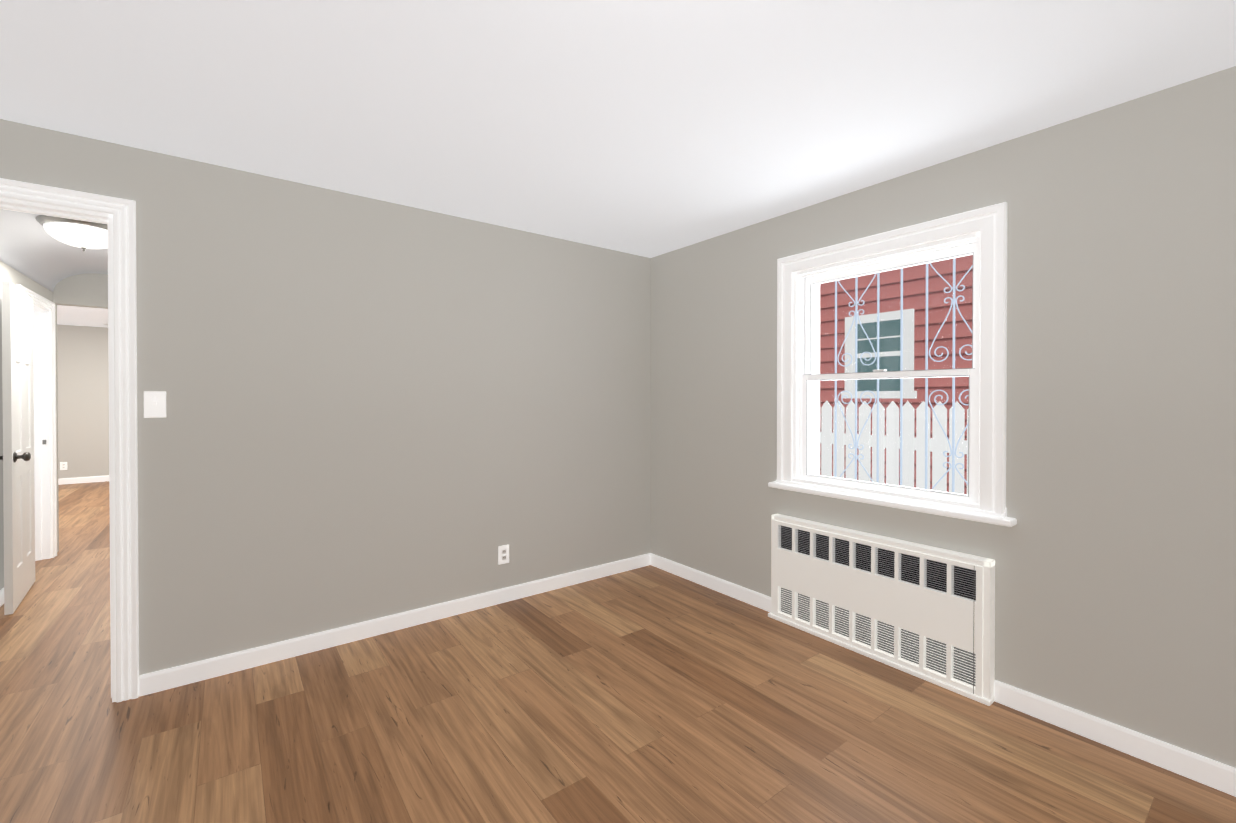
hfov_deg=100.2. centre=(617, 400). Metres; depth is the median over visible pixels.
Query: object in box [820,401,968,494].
picket
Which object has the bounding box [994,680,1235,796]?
baseboard
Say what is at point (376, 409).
wall
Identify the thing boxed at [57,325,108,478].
wall
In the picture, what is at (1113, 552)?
wall
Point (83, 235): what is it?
hall ceiling light
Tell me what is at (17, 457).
closet door leaf
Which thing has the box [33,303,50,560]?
door
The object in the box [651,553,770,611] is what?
baseboard
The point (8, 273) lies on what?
wall
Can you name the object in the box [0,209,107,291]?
ceiling
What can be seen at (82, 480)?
baseboard
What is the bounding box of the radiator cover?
[768,514,994,705]
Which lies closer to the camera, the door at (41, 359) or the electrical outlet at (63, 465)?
the door at (41, 359)
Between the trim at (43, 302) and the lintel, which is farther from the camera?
the lintel
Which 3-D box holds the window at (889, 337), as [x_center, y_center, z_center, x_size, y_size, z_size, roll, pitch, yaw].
[2.832,-0.493,5.644,0.050,0.930,0.800,0,1,-37]
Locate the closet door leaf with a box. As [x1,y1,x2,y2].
[0,281,34,614]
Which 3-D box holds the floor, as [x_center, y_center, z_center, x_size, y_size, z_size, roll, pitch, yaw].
[-3.339,1.330,3.911,6.000,0.050,12.800,0,1,-37]
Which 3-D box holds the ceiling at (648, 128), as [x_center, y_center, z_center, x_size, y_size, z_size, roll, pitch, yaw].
[0.024,-1.165,1.170,4.420,0.100,4.640,0,1,-37]
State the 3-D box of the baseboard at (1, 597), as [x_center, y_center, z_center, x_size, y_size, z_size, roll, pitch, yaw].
[-3.539,1.268,2.760,0.013,0.090,2.166,0,1,-37]
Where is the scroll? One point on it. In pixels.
(929, 395)
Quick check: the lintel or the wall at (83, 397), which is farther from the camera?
the wall at (83, 397)
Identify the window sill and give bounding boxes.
[768,481,1016,526]
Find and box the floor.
[0,481,1235,822]
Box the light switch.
[144,391,165,417]
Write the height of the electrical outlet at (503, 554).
0.118 m
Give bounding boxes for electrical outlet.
[60,462,66,469]
[498,545,508,564]
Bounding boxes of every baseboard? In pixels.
[0,588,3,606]
[58,475,108,484]
[139,553,650,696]
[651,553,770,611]
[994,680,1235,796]
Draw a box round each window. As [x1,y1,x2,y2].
[776,202,1006,517]
[841,309,916,398]
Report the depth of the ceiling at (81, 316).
7.08 m
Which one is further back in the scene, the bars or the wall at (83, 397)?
the wall at (83, 397)
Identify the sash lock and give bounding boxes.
[873,369,886,371]
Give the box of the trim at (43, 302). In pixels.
[16,284,56,557]
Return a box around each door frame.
[0,178,138,702]
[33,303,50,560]
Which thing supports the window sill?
attached to the wall at (1113, 552)
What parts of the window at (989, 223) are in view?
window sash, window sash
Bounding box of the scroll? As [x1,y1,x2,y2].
[837,263,972,489]
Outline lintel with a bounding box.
[53,273,107,308]
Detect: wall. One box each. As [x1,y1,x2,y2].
[0,119,650,675]
[0,261,58,589]
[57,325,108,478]
[651,66,1235,767]
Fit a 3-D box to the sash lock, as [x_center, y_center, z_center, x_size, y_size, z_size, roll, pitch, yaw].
[1.386,-0.161,2.734,0.030,0.012,0.060,0,1,-37]
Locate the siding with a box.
[820,255,972,493]
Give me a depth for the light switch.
2.33 m
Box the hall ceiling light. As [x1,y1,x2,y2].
[35,215,107,250]
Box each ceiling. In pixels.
[0,0,1235,257]
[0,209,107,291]
[57,305,107,326]
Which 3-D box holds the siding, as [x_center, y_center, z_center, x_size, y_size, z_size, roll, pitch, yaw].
[3.979,-1.974,4.407,0.300,7.450,24.000,0,1,-37]
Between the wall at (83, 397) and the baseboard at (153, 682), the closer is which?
the baseboard at (153, 682)
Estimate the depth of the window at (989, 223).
2.60 m
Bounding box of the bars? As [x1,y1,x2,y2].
[824,258,968,492]
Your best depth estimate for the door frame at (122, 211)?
2.26 m

